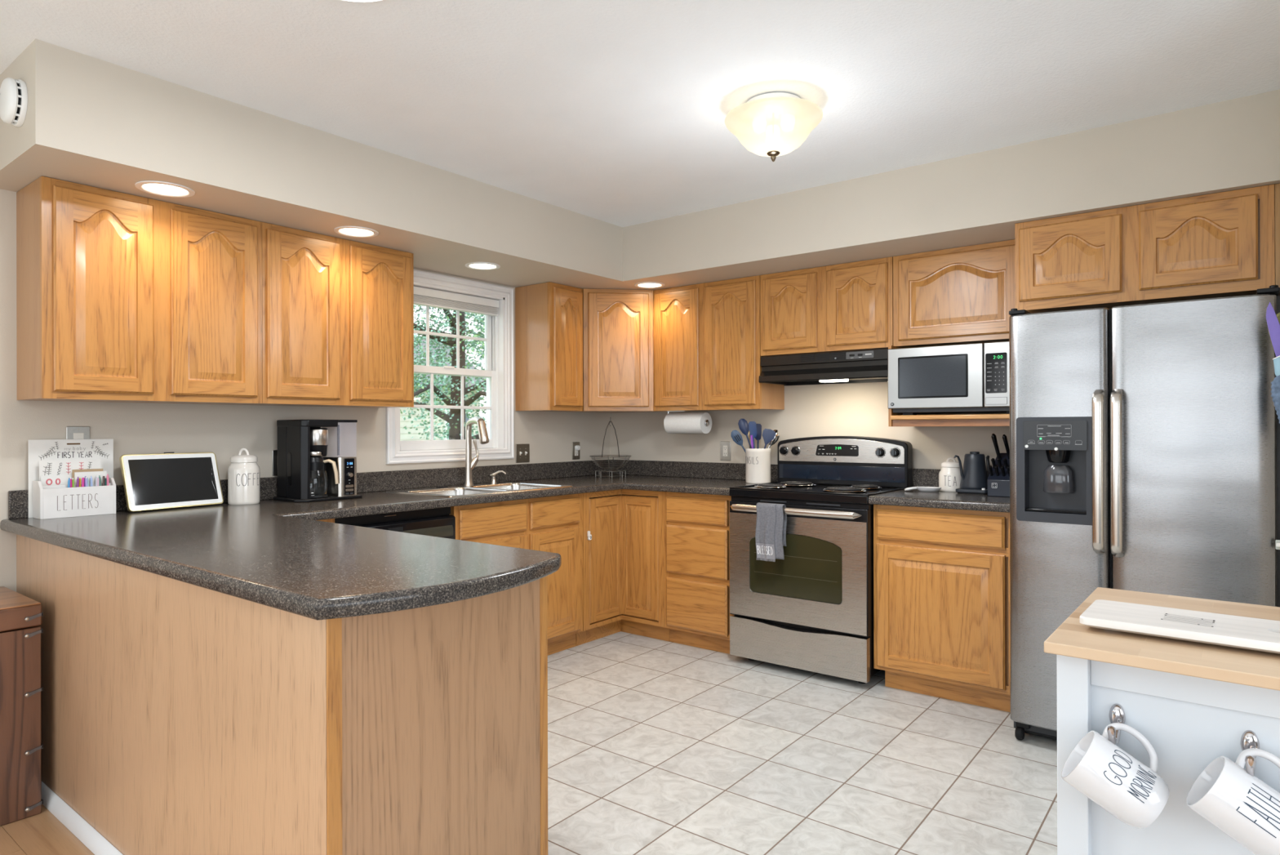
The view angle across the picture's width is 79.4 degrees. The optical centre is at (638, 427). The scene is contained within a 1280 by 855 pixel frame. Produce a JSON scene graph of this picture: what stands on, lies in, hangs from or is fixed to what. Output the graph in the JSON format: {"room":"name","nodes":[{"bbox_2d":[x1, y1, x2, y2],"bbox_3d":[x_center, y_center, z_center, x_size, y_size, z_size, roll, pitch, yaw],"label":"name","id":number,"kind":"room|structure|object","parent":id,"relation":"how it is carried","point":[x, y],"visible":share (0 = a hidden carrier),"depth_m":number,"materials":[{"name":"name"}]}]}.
{"room":"kitchen","nodes":[
{"label":"kitchen","id":0,"kind":"room"},
{"bbox_2d":[0,189,609,591],"bbox_3d":[-2.513,0.036,2.682,0.150,2.452,7.300,0,0,38],"label":"wall","id":1,"kind":"structure","parent":0,"point":[223,430],"depth_m":3.29,"materials":[{"name":"beige paint"}]},
{"bbox_2d":[66,426,89,439],"bbox_3d":[-2.172,0.054,2.989,0.008,0.120,0.078,0,0,38],"label":"light switch","id":2,"kind":"object","parent":1,"relation":"attached to","point":[72,432],"visible":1,"depth_m":2.98,"materials":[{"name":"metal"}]},
{"bbox_2d":[16,176,262,404],"bbox_3d":[-1.934,-0.484,3.042,0.318,0.766,0.759,0,0,38],"label":"upper cabinet","id":3,"kind":"object","parent":1,"relation":"attached to","point":[121,297],"visible":1,"depth_m":2.87,"materials":[{"name":"brown wood"}]},
{"bbox_2d":[271,449,277,475],"bbox_3d":[-1.680,0.165,3.617,0.008,0.120,0.078,0,0,38],"label":"outlet","id":4,"kind":"object","parent":1,"relation":"attached to","point":[274,452],"visible":0.23,"depth_m":3.59,"materials":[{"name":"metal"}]},
{"bbox_2d":[8,459,610,519],"bbox_3d":[-1.247,0.280,4.157,0.020,0.103,3.414,0,0,38],"label":"backsplash","id":5,"kind":"structure","parent":1,"relation":"attached to","point":[378,481],"depth_m":4.24,"materials":[{"name":"laminate"}]},
{"bbox_2d":[231,222,413,408],"bbox_3d":[-1.466,-0.485,3.639,0.318,0.766,0.755,0,0,38],"label":"upper cabinet","id":6,"kind":"object","parent":1,"relation":"attached to","point":[338,313],"visible":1,"depth_m":3.50,"materials":[{"name":"brown wood"}]},
{"bbox_2d":[386,269,514,463],"bbox_3d":[-1.108,-0.334,4.458,0.173,1.050,0.895,0,0,38],"label":"window","id":7,"kind":"structure","parent":1,"relation":"in","point":[464,362],"depth_m":4.51,"materials":[{"name":"white paint"}]},
{"bbox_2d":[413,285,499,315],"bbox_3d":[-1.096,-0.731,4.446,0.046,0.094,0.731,0,0,38],"label":"window blind","id":8,"kind":"object","parent":7,"relation":"attached to","point":[423,296],"visible":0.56,"depth_m":4.46,"materials":[{"name":"white plastic"}]},
{"bbox_2d":[515,444,529,462],"bbox_3d":[-0.722,0.161,4.832,0.019,0.116,0.116,0,0,38],"label":"light switch","id":9,"kind":"object","parent":1,"relation":"attached to","point":[522,451],"visible":1,"depth_m":4.83,"materials":[{"name":"beige plastic"}]},
{"bbox_2d":[515,281,583,411],"bbox_3d":[-0.550,-0.487,4.810,0.318,0.766,0.297,0,0,38],"label":"upper cabinet","id":10,"kind":"object","parent":1,"relation":"attached to","point":[548,316],"visible":1,"depth_m":4.70,"materials":[{"name":"brown wood"}]},
{"bbox_2d":[572,441,579,459],"bbox_3d":[-0.423,0.157,5.222,0.008,0.117,0.074,0,0,38],"label":"outlet","id":11,"kind":"object","parent":1,"relation":"attached to","point":[575,454],"visible":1,"depth_m":5.21,"materials":[{"name":"beige plastic"}]},
{"bbox_2d":[0,631,1057,854],"bbox_3d":[0.093,1.284,0.815,6.550,0.060,7.329,0,0,38],"label":"floor","id":12,"kind":"structure","parent":0,"point":[655,746],"depth_m":2.85,"materials":[{"name":"tile"}]},
{"bbox_2d":[0,586,43,826],"bbox_3d":[-2.393,0.918,2.307,0.448,0.688,0.888,0,0,38],"label":"wooden chest","id":13,"kind":"object","parent":12,"relation":"on","point":[21,745],"visible":1,"depth_m":2.48,"materials":[{"name":"brown wood"}]},
{"bbox_2d":[16,533,547,854],"bbox_3d":[-1.257,0.815,2.431,2.129,0.888,0.633,0,0,38],"label":"base cabinet","id":14,"kind":"object","parent":12,"relation":"on","point":[178,717],"visible":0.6,"depth_m":1.84,"materials":[{"name":"brown wood"}]},
{"bbox_2d":[41,781,123,854],"bbox_3d":[-1.461,1.237,2.175,2.122,0.045,0.021,0,0,38],"label":"trim","id":15,"kind":"structure","parent":14,"relation":"attached to","point":[98,844],"depth_m":2.39,"materials":[{"name":"white paint"}]},
{"bbox_2d":[0,473,774,619],"bbox_3d":[-0.375,0.349,3.460,2.253,0.040,3.436,0,0,38],"label":"countertop","id":16,"kind":"structure","parent":14,"relation":"on","point":[273,553],"depth_m":2.09,"materials":[{"name":"stone"}]},
{"bbox_2d":[27,439,113,517],"bbox_3d":[-2.170,0.189,2.955,0.003,0.288,0.272,0,0,38],"label":"calendar","id":17,"kind":"object","parent":16,"relation":"on","point":[46,449],"visible":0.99,"depth_m":2.94,"materials":[{"name":"white paper"}]},
{"bbox_2d":[32,477,115,519],"bbox_3d":[-2.134,0.265,2.921,0.091,0.137,0.240,0,0,38],"label":"holder","id":18,"kind":"object","parent":16,"relation":"on","point":[60,500],"visible":0.9,"depth_m":2.88,"materials":[{"name":"white paint"}]},
{"bbox_2d":[40,474,71,485],"bbox_3d":[-2.160,0.252,2.905,0.002,0.150,0.150,0,0,38],"label":"card","id":19,"kind":"object","parent":18,"relation":"in","point":[60,479],"visible":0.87,"depth_m":2.88,"materials":[{"name":"white paper"}]},
{"bbox_2d":[45,478,60,484],"bbox_3d":[-2.163,0.202,2.900,0.001,0.024,0.111,0,0,38],"label":"print","id":20,"kind":"object","parent":19,"relation":"attached to","point":[56,479],"depth_m":2.87},
{"bbox_2d":[39,458,100,480],"bbox_3d":[-2.154,0.224,2.925,0.002,0.205,0.195,0,0,38],"label":"card","id":21,"kind":"object","parent":18,"relation":"in","point":[57,467],"visible":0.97,"depth_m":2.91,"materials":[{"name":"white paper"}]},
{"bbox_2d":[71,468,102,479],"bbox_3d":[-2.109,0.243,2.953,0.002,0.168,0.100,0,0,38],"label":"envelope","id":22,"kind":"object","parent":18,"relation":"in","point":[86,469],"visible":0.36,"depth_m":2.94,"materials":[{"name":"paper"}]},
{"bbox_2d":[74,471,106,484],"bbox_3d":[-2.101,0.248,2.957,0.002,0.158,0.105,0,0,38],"label":"envelope","id":23,"kind":"object","parent":18,"relation":"in","point":[93,473],"visible":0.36,"depth_m":2.96,"materials":[{"name":"white paper"}]},
{"bbox_2d":[119,452,223,511],"bbox_3d":[-1.917,0.217,3.180,0.082,0.231,0.378,0,0,31],"label":"tablet","id":24,"kind":"object","parent":16,"relation":"on","point":[166,480],"visible":1,"depth_m":3.16,"materials":[{"name":"white plastic"}]},
{"bbox_2d":[227,448,260,504],"bbox_3d":[-1.725,0.211,3.371,0.126,0.244,0.126,0,0,38],"label":"canister","id":25,"kind":"object","parent":16,"relation":"on","point":[243,471],"visible":1,"depth_m":3.32,"materials":[{"name":"beige ceramic"}]},
{"bbox_2d":[273,419,362,502],"bbox_3d":[-1.489,0.148,3.584,0.256,0.368,0.307,0,0,38],"label":"coffee maker","id":26,"kind":"object","parent":16,"relation":"on","point":[304,475],"visible":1,"depth_m":3.50,"materials":[{"name":"black plastic"}]},
{"bbox_2d":[287,452,291,485],"bbox_3d":[-1.578,0.187,3.486,0.030,0.150,0.002,0,0,38],"label":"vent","id":27,"kind":"object","parent":26,"relation":"attached to","point":[289,454],"depth_m":3.48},
{"bbox_2d":[273,494,362,502],"bbox_3d":[-1.492,0.325,3.586,0.248,0.014,0.307,0,0,38],"label":"tray","id":28,"kind":"object","parent":16,"relation":"on","point":[291,498],"depth_m":3.49,"materials":[{"name":"black plastic"}]},
{"bbox_2d":[463,416,488,485],"bbox_3d":[-0.905,0.133,4.290,0.092,0.387,0.239,0,0,-28],"label":"faucet","id":29,"kind":"object","parent":16,"relation":"on","point":[471,462],"visible":1,"depth_m":4.34,"materials":[{"name":"silver metal"}]},
{"bbox_2d":[386,481,573,497],"bbox_3d":[-0.838,0.416,4.152,0.557,0.189,0.855,0,0,38],"label":"sink","id":30,"kind":"object","parent":16,"relation":"in","point":[456,491],"visible":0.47,"depth_m":4.18,"materials":[{"name":"metal"}]},
{"bbox_2d":[489,470,506,483],"bbox_3d":[-0.820,0.288,4.488,0.095,0.077,0.036,0,0,20],"label":"soap dispenser","id":31,"kind":"object","parent":30,"relation":"on","point":[493,479],"visible":1,"depth_m":4.49,"materials":[{"name":"silver metal"}]},
{"bbox_2d":[589,421,631,477],"bbox_3d":[-0.186,0.129,5.134,0.279,0.399,0.279,0,0,38],"label":"wire basket","id":32,"kind":"object","parent":16,"relation":"on","point":[623,464],"visible":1,"depth_m":5.12,"materials":[{"name":"metal"}]},
{"bbox_2d":[589,454,631,471],"bbox_3d":[-0.186,0.238,5.134,0.279,0.101,0.279,0,0,38],"label":"bowl","id":33,"kind":"object","parent":32,"relation":"on","point":[623,464],"depth_m":5.09,"materials":[{"name":"metal"}]},
{"bbox_2d":[745,448,771,483],"bbox_3d":[0.708,0.225,4.561,0.153,0.204,0.153,0,0,38],"label":"utensil crock","id":34,"kind":"object","parent":16,"relation":"on","point":[757,460],"visible":0.98,"depth_m":4.50,"materials":[{"name":"beige ceramic"}]},
{"bbox_2d":[730,429,746,453],"bbox_3d":[0.645,0.165,4.557,0.197,0.304,0.020,0,0,-6],"label":"slotted spoon","id":35,"kind":"object","parent":34,"relation":"in","point":[735,435],"visible":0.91,"depth_m":4.55,"materials":[{"name":"blue plastic"}]},
{"bbox_2d":[737,418,751,448],"bbox_3d":[0.662,0.131,4.562,0.144,0.370,0.019,0,0,6],"label":"serving spoon","id":36,"kind":"object","parent":34,"relation":"in","point":[743,424],"visible":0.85,"depth_m":4.56,"materials":[{"name":"blue plastic"}]},
{"bbox_2d":[750,435,753,448],"bbox_3d":[0.672,0.179,4.528,0.036,0.271,0.018,0,0,-14],"label":"spatula","id":37,"kind":"object","parent":34,"relation":"in","point":[751,436],"visible":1,"depth_m":4.52,"materials":[{"name":"plastic"}]},
{"bbox_2d":[748,421,756,448],"bbox_3d":[0.683,0.138,4.597,0.052,0.352,0.029,0,0,-7],"label":"spatula","id":38,"kind":"object","parent":34,"relation":"in","point":[752,424],"visible":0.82,"depth_m":4.60,"materials":[{"name":"blue plastic"}]},
{"bbox_2d":[755,423,761,448],"bbox_3d":[0.716,0.145,4.620,0.023,0.339,0.053,0,0,38],"label":"spatula","id":39,"kind":"object","parent":34,"relation":"in","point":[758,436],"visible":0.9,"depth_m":4.62,"materials":[{"name":"blue plastic"}]},
{"bbox_2d":[762,428,775,448],"bbox_3d":[0.746,0.161,4.554,0.129,0.310,0.019,0,0,-5],"label":"turner","id":40,"kind":"object","parent":34,"relation":"in","point":[768,434],"visible":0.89,"depth_m":4.55,"materials":[{"name":"blue plastic"}]},
{"bbox_2d":[767,429,779,448],"bbox_3d":[0.756,0.164,4.580,0.166,0.304,0.030,0,0,7],"label":"slotted turner","id":41,"kind":"object","parent":34,"relation":"in","point":[775,440],"visible":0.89,"depth_m":4.57,"materials":[{"name":"silver metal"}]},
{"bbox_2d":[316,518,334,522],"bbox_3d":[-1.766,0.770,3.033,0.589,0.794,0.886,0,0,38],"label":"base cabinet","id":42,"kind":"object","parent":12,"relation":"on","point":[330,520],"visible":0.02,"depth_m":3.18,"materials":[{"name":"brown wood"}]},
{"bbox_2d":[334,506,455,538],"bbox_3d":[-1.280,0.817,3.606,0.589,0.886,0.598,0,0,38],"label":"dishwasher","id":43,"kind":"object","parent":12,"relation":"on","point":[436,522],"visible":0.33,"depth_m":3.50,"materials":[{"name":"black plastic"}]},
{"bbox_2d":[348,513,448,524],"bbox_3d":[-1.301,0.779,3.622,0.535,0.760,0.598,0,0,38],"label":"control panel","id":44,"kind":"object","parent":43,"relation":"in","point":[380,517],"depth_m":3.41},
{"bbox_2d":[448,493,582,654],"bbox_3d":[-0.824,0.815,4.220,0.608,0.888,0.916,0,0,38],"label":"base cabinet","id":45,"kind":"object","parent":12,"relation":"on","point":[553,524],"visible":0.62,"depth_m":4.18,"materials":[{"name":"brown wood"}]},
{"bbox_2d":[576,488,669,645],"bbox_3d":[-0.135,0.813,4.860,0.904,0.888,0.937,0,0,38],"label":"base cabinet","id":46,"kind":"object","parent":12,"relation":"on","point":[623,560],"visible":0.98,"depth_m":4.57,"materials":[{"name":"brown wood"}]},
{"bbox_2d":[586,530,591,540],"bbox_3d":[-0.281,0.620,4.434,0.018,0.054,0.030,0,0,38],"label":"lock","id":47,"kind":"object","parent":46,"relation":"attached to","point":[589,535],"visible":1,"depth_m":4.43,"materials":[{"name":"white plastic"}]},
{"bbox_2d":[663,491,733,653],"bbox_3d":[0.511,0.811,4.563,0.478,0.888,0.608,0,0,38],"label":"base cabinet","id":48,"kind":"object","parent":12,"relation":"on","point":[696,526],"visible":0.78,"depth_m":4.33,"materials":[{"name":"brown wood"}]},
{"bbox_2d":[729,435,912,683],"bbox_3d":[0.963,0.651,4.124,0.772,1.206,0.696,0,0,38],"label":"range","id":49,"kind":"object","parent":12,"relation":"on","point":[811,609],"visible":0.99,"depth_m":3.92,"materials":[{"name":"silver metal"}]},
{"bbox_2d":[755,502,786,561],"bbox_3d":[0.674,0.529,3.913,0.156,0.290,0.064,0,0,38],"label":"dish towel","id":50,"kind":"object","parent":49,"relation":"hanging from","point":[771,522],"visible":1,"depth_m":3.89,"materials":[{"name":"grey fabric"}]},
{"bbox_2d":[729,503,866,635],"bbox_3d":[0.778,0.697,3.887,0.756,0.591,0.095,0,0,38],"label":"oven","id":51,"kind":"object","parent":49,"relation":"in","point":[820,583],"depth_m":3.85,"materials":[{"name":"silver metal"}]},
{"bbox_2d":[729,481,906,504],"bbox_3d":[0.958,0.342,4.118,0.766,0.048,0.550,0,0,38],"label":"cooktop","id":52,"kind":"object","parent":49,"relation":"in","point":[787,492],"depth_m":3.99,"materials":[{"name":"black metal"}]},
{"bbox_2d":[873,504,1010,711],"bbox_3d":[1.567,0.808,3.737,0.654,0.888,0.608,0,0,38],"label":"base cabinet","id":53,"kind":"object","parent":12,"relation":"on","point":[941,576],"visible":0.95,"depth_m":3.51,"materials":[{"name":"brown wood"}]},
{"bbox_2d":[868,488,1009,512],"bbox_3d":[1.554,0.344,3.723,0.660,0.040,0.644,0,0,38],"label":"countertop","id":54,"kind":"structure","parent":53,"relation":"on","point":[914,498],"depth_m":3.53,"materials":[{"name":"stone"}]},
{"bbox_2d":[904,486,941,491],"bbox_3d":[1.446,0.312,3.918,0.176,0.025,0.080,0,0,23],"label":"spoon rest","id":55,"kind":"object","parent":54,"relation":"on","point":[919,488],"visible":1,"depth_m":3.89,"materials":[{"name":"white ceramic"}]},
{"bbox_2d":[916,486,941,491],"bbox_3d":[1.470,0.313,3.908,0.124,0.022,0.080,0,0,23],"label":"bowl","id":56,"kind":"object","parent":55,"relation":"attached to","point":[920,488],"depth_m":3.88,"materials":[{"name":"white ceramic"}]},
{"bbox_2d":[938,457,961,491],"bbox_3d":[1.595,0.238,3.936,0.117,0.173,0.117,0,0,38],"label":"canister","id":57,"kind":"object","parent":54,"relation":"on","point":[949,475],"visible":0.88,"depth_m":3.89,"materials":[{"name":"beige ceramic"}]},
{"bbox_2d":[955,488,986,494],"bbox_3d":[1.669,0.309,3.820,0.150,0.030,0.166,0,0,38],"label":"base","id":58,"kind":"object","parent":54,"relation":"on","point":[983,491],"visible":0.67,"depth_m":3.75,"materials":[{"name":"black plastic"}]},
{"bbox_2d":[953,451,990,488],"bbox_3d":[1.663,0.210,3.834,0.165,0.182,0.140,0,0,27],"label":"kettle","id":59,"kind":"object","parent":58,"relation":"on","point":[974,474],"visible":0.97,"depth_m":3.79,"materials":[{"name":"black plastic"}]},
{"bbox_2d":[986,453,1009,497],"bbox_3d":[1.774,0.224,3.671,0.164,0.199,0.206,0,0,38],"label":"knife block","id":60,"kind":"object","parent":54,"relation":"on","point":[997,486],"visible":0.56,"depth_m":3.62,"materials":[{"name":"plastic"}]},
{"bbox_2d":[987,465,993,475],"bbox_3d":[1.676,0.224,3.659,0.051,0.091,0.016,0,0,-40],"label":"knife","id":61,"kind":"object","parent":60,"relation":"in","point":[990,469],"visible":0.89,"depth_m":3.65,"materials":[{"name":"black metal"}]},
{"bbox_2d":[991,433,1001,459],"bbox_3d":[1.743,0.120,3.741,0.092,0.183,0.022,0,0,-35],"label":"knife","id":62,"kind":"object","parent":60,"relation":"in","point":[993,437],"visible":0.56,"depth_m":3.73,"materials":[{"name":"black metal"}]},
{"bbox_2d":[994,465,999,475],"bbox_3d":[1.697,0.224,3.643,0.051,0.091,0.016,0,0,-40],"label":"knife","id":63,"kind":"object","parent":60,"relation":"in","point":[996,467],"visible":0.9,"depth_m":3.63,"materials":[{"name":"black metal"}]},
{"bbox_2d":[1000,465,1005,475],"bbox_3d":[1.718,0.224,3.626,0.051,0.091,0.016,0,0,-40],"label":"knife","id":64,"kind":"object","parent":60,"relation":"in","point":[1002,467],"visible":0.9,"depth_m":3.62,"materials":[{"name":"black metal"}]},
{"bbox_2d":[1002,434,1009,458],"bbox_3d":[1.786,0.119,3.723,0.087,0.174,0.020,0,0,-35],"label":"knife","id":65,"kind":"object","parent":60,"relation":"in","point":[1004,437],"visible":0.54,"depth_m":3.71,"materials":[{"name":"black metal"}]},
{"bbox_2d":[1008,284,1279,739],"bbox_3d":[2.034,0.387,3.105,0.842,1.725,0.909,0,0,38],"label":"refrigerator","id":66,"kind":"object","parent":12,"relation":"on","point":[1144,438],"visible":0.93,"depth_m":2.78,"materials":[{"name":"grey metal"}]},
{"bbox_2d":[1275,539,1279,549],"bbox_3d":[2.114,0.386,2.533,0.032,0.032,0.018,0,0,38],"label":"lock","id":67,"kind":"object","parent":66,"relation":"attached to","point":[1277,541],"visible":1,"depth_m":2.54,"materials":[{"name":"white plastic"}]},
{"bbox_2d":[1044,586,1279,854],"bbox_3d":[1.147,0.786,1.063,0.960,0.930,0.508,0,0,39],"label":"kitchen cart","id":68,"kind":"object","parent":12,"relation":"on","point":[1194,702],"visible":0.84,"depth_m":1.12,"materials":[{"name":"wood"}]},
{"bbox_2d":[1106,702,1125,745],"bbox_3d":[0.697,0.441,1.129,0.021,0.054,0.070,0,0,38],"label":"hook","id":69,"kind":"object","parent":68,"relation":"attached to","point":[1117,713],"visible":0.88,"depth_m":1.15,"materials":[{"name":"silver metal"}]},
{"bbox_2d":[1061,722,1169,828],"bbox_3d":[0.678,0.496,1.100,0.132,0.128,0.089,0,0,26],"label":"mug","id":70,"kind":"object","parent":69,"relation":"hanging from","point":[1134,793],"visible":0.97,"depth_m":1.07,"materials":[{"name":"white ceramic"}]},
{"bbox_2d":[1080,599,1279,653],"bbox_3d":[0.932,0.311,1.146,0.463,0.022,0.163,0,0,39],"label":"serving board","id":71,"kind":"object","parent":68,"relation":"on","point":[1217,628],"visible":1,"depth_m":1.19,"materials":[{"name":"white wood"}]},
{"bbox_2d":[1240,729,1259,776],"bbox_3d":[0.820,0.443,1.033,0.021,0.054,0.070,0,0,38],"label":"hook","id":72,"kind":"object","parent":68,"relation":"attached to","point":[1249,739],"visible":0.85,"depth_m":1.05,"materials":[{"name":"silver metal"}]},
{"bbox_2d":[1186,747,1279,854],"bbox_3d":[0.804,0.496,1.018,0.132,0.134,0.085,0,0,33],"label":"mug","id":73,"kind":"object","parent":72,"relation":"hanging from","point":[1240,804],"visible":0.97,"depth_m":1.00,"materials":[{"name":"white ceramic"}]},
{"bbox_2d":[0,0,1279,226],"bbox_3d":[0.049,-1.248,0.769,6.550,0.100,7.450,0,0,38],"label":"ceiling","id":74,"kind":"structure","parent":0,"point":[614,112],"depth_m":2.57,"materials":[{"name":"white paint"}]},
{"bbox_2d":[343,0,383,2],"bbox_3d":[-0.756,-1.178,1.968,0.340,0.034,0.340,0,0,38],"label":"recessed light","id":75,"kind":"object","parent":74,"relation":"in","point":[356,1],"visible":1,"depth_m":2.11,"materials":[{"name":"white paint"}]},
{"bbox_2d":[724,92,822,162],"bbox_3d":[0.498,-1.088,2.848,0.358,0.215,0.358,0,0,38],"label":"ceiling lamp","id":76,"kind":"object","parent":74,"relation":"attached to","point":[773,125],"visible":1,"depth_m":2.75,"materials":[{"name":"glass"}]},
{"bbox_2d":[0,39,1279,289],"bbox_3d":[0.182,-1.036,2.989,3.720,0.322,3.490,0,0,38],"label":"soffit","id":77,"kind":"structure","parent":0,"point":[89,121],"depth_m":3.19,"materials":[{"name":"beige paint"}]},
{"bbox_2d":[0,77,27,127],"bbox_3d":[-1.982,-1.030,2.436,0.146,0.146,0.050,0,0,38],"label":"smoke detector","id":78,"kind":"object","parent":77,"relation":"attached to","point":[13,92],"visible":1,"depth_m":2.41,"materials":[{"name":"white plastic"}]},
{"bbox_2d":[134,180,195,197],"bbox_3d":[-1.724,-0.867,2.809,0.188,0.006,0.188,0,0,38],"label":"recessed light","id":79,"kind":"object","parent":77,"relation":"attached to","point":[157,188],"visible":1,"depth_m":2.80,"materials":[{"name":"white paint"}]},
{"bbox_2d":[333,226,378,237],"bbox_3d":[-1.253,-0.868,3.423,0.188,0.006,0.188,0,0,38],"label":"recessed light","id":80,"kind":"object","parent":77,"relation":"attached to","point":[350,231],"visible":1,"depth_m":3.41,"materials":[{"name":"white paint"}]},
{"bbox_2d":[465,262,500,270],"bbox_3d":[-0.839,-0.868,4.151,0.188,0.006,0.188,0,0,38],"label":"recessed light","id":81,"kind":"object","parent":77,"relation":"attached to","point":[475,265],"visible":1,"depth_m":4.13,"materials":[{"name":"glass"}]},
{"bbox_2d":[634,281,665,288],"bbox_3d":[0.068,-0.870,4.717,0.188,0.006,0.188,0,0,38],"label":"recessed light","id":82,"kind":"object","parent":77,"relation":"attached to","point":[647,284],"visible":1,"depth_m":4.71,"materials":[{"name":"white paint"}]},
{"bbox_2d":[609,217,1279,488],"bbox_3d":[1.248,0.027,4.468,3.870,2.452,0.150,0,0,38],"label":"wall","id":83,"kind":"structure","parent":0,"point":[851,409],"depth_m":4.55,"materials":[{"name":"beige paint"}]},
{"bbox_2d":[568,288,665,413],"bbox_3d":[-0.152,-0.488,5.073,0.620,0.766,0.620,0,0,38],"label":"upper cabinet","id":84,"kind":"object","parent":83,"relation":"attached to","point":[618,323],"visible":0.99,"depth_m":4.84,"materials":[{"name":"brown wood"}]},
{"bbox_2d":[610,459,777,481],"bbox_3d":[0.344,0.276,5.066,1.365,0.103,0.020,0,0,38],"label":"backsplash","id":85,"kind":"structure","parent":83,"relation":"attached to","point":[633,467],"depth_m":5.07,"materials":[{"name":"stone"}]},
{"bbox_2d":[653,275,784,411],"bbox_3d":[0.480,-0.490,4.769,0.767,0.766,0.318,0,0,38],"label":"upper cabinet","id":86,"kind":"object","parent":83,"relation":"attached to","point":[707,356],"visible":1,"depth_m":4.62,"materials":[{"name":"brown wood"}]},
{"bbox_2d":[667,410,709,426],"bbox_3d":[0.309,-0.057,4.872,0.310,0.099,0.042,0,0,38],"label":"paper towel holder","id":87,"kind":"object","parent":86,"relation":"attached to","point":[707,422],"visible":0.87,"depth_m":4.78,"materials":[{"name":"silver metal"}]},
{"bbox_2d":[663,412,711,433],"bbox_3d":[0.311,-0.028,4.869,0.277,0.132,0.135,0,0,38],"label":"paper towel roll","id":88,"kind":"object","parent":87,"relation":"hanging from","point":[686,422],"visible":1,"depth_m":4.81,"materials":[{"name":"paper"}]},
{"bbox_2d":[720,440,730,460],"bbox_3d":[0.554,0.148,4.911,0.076,0.122,0.008,0,0,38],"label":"outlet","id":89,"kind":"object","parent":83,"relation":"attached to","point":[725,446],"visible":1,"depth_m":4.91,"materials":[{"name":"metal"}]},
{"bbox_2d":[723,445,727,456],"bbox_3d":[0.552,0.148,4.909,0.034,0.068,0.002,0,0,38],"label":"receptacle","id":90,"kind":"object","parent":89,"relation":"attached to","point":[725,447],"depth_m":4.91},
{"bbox_2d":[760,256,893,355],"bbox_3d":[1.086,-0.643,4.295,0.765,0.462,0.318,0,0,38],"label":"upper cabinet","id":91,"kind":"object","parent":83,"relation":"attached to","point":[846,306],"visible":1,"depth_m":4.14,"materials":[{"name":"brown wood"}]},
{"bbox_2d":[758,347,888,386],"bbox_3d":[1.086,-0.329,4.285,0.760,0.163,0.335,0,0,38],"label":"range hood","id":92,"kind":"object","parent":91,"relation":"attached to","point":[867,365],"visible":0.96,"depth_m":4.18,"materials":[{"name":"black metal"}]},
{"bbox_2d":[800,351,845,362],"bbox_3d":[0.995,-0.381,4.170,0.262,0.041,0.001,0,0,38],"label":"vent grille","id":93,"kind":"object","parent":92,"relation":"attached to","point":[819,357],"depth_m":4.17,"materials":[{"name":"metal"}]},
{"bbox_2d":[848,353,862,356],"bbox_3d":[1.143,-0.381,4.052,0.072,0.011,0.003,0,0,38],"label":"rocker switch","id":94,"kind":"object","parent":92,"relation":"attached to","point":[850,354],"depth_m":4.05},
{"bbox_2d":[845,350,873,359],"bbox_3d":[1.160,-0.381,4.041,0.150,0.036,0.001,0,0,38],"label":"switch plate","id":95,"kind":"object","parent":92,"relation":"attached to","point":[850,354],"depth_m":4.04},
{"bbox_2d":[912,468,987,487],"bbox_3d":[1.746,0.272,3.968,0.660,0.103,0.020,0,0,38],"label":"backsplash","id":96,"kind":"structure","parent":83,"relation":"attached to","point":[921,477],"depth_m":4.12,"materials":[{"name":"stone"}]},
{"bbox_2d":[893,239,1015,347],"bbox_3d":[1.641,-0.646,3.861,0.635,0.460,0.318,0,0,38],"label":"upper cabinet","id":97,"kind":"object","parent":83,"relation":"attached to","point":[963,295],"visible":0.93,"depth_m":3.75,"materials":[{"name":"brown wood"}]},
{"bbox_2d":[888,345,1009,426],"bbox_3d":[1.620,-0.210,3.831,0.638,0.408,0.391,0,0,38],"label":"shelf","id":98,"kind":"object","parent":97,"relation":"attached to","point":[993,419],"visible":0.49,"depth_m":3.72,"materials":[{"name":"brown wood"}]},
{"bbox_2d":[887,341,1009,415],"bbox_3d":[1.600,-0.228,3.814,0.608,0.331,0.384,0,0,38],"label":"microwave","id":99,"kind":"object","parent":98,"relation":"on","point":[964,378],"visible":0.86,"depth_m":3.67,"materials":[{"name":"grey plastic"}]},
{"bbox_2d":[1014,183,1279,313],"bbox_3d":[2.164,-0.690,3.258,0.928,0.376,0.622,0,0,38],"label":"upper cabinet","id":100,"kind":"object","parent":83,"relation":"attached to","point":[1223,244],"visible":0.98,"depth_m":3.00,"materials":[{"name":"brown wood"}]},
{"bbox_3d":[2.341,0.023,2.628,0.120,2.452,1.700,0,0,38],"label":"wall","id":101,"kind":"structure","parent":0,"visible":0},
{"bbox_3d":[2.040,-0.180,2.367,0.030,0.420,0.060,0,0,38],"label":"hook rail","id":102,"kind":"object","parent":101,"relation":"attached to","visible":0},
{"bbox_2d":[1271,374,1279,423],"bbox_3d":[2.008,-0.073,2.380,0.086,0.205,0.060,0,0,38],"label":"oven mitt","id":103,"kind":"object","parent":102,"relation":"hanging from","point":[1275,386],"visible":1,"depth_m":2.38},
{"bbox_2d":[1272,355,1279,376],"bbox_3d":[2.009,-0.203,2.379,0.080,0.096,0.061,0,0,38],"label":"pouch","id":104,"kind":"object","parent":102,"relation":"hanging from","point":[1276,360],"visible":0.99,"depth_m":2.38,"materials":[{"name":"blue plastic"}]},
{"bbox_2d":[1266,302,1279,356],"bbox_3d":[1.990,-0.296,2.394,0.065,0.192,0.006,0,0,38],"label":"paddle","id":105,"kind":"object","parent":104,"relation":"in","point":[1273,326],"visible":1,"depth_m":2.40,"materials":[{"name":"purple plastic"}]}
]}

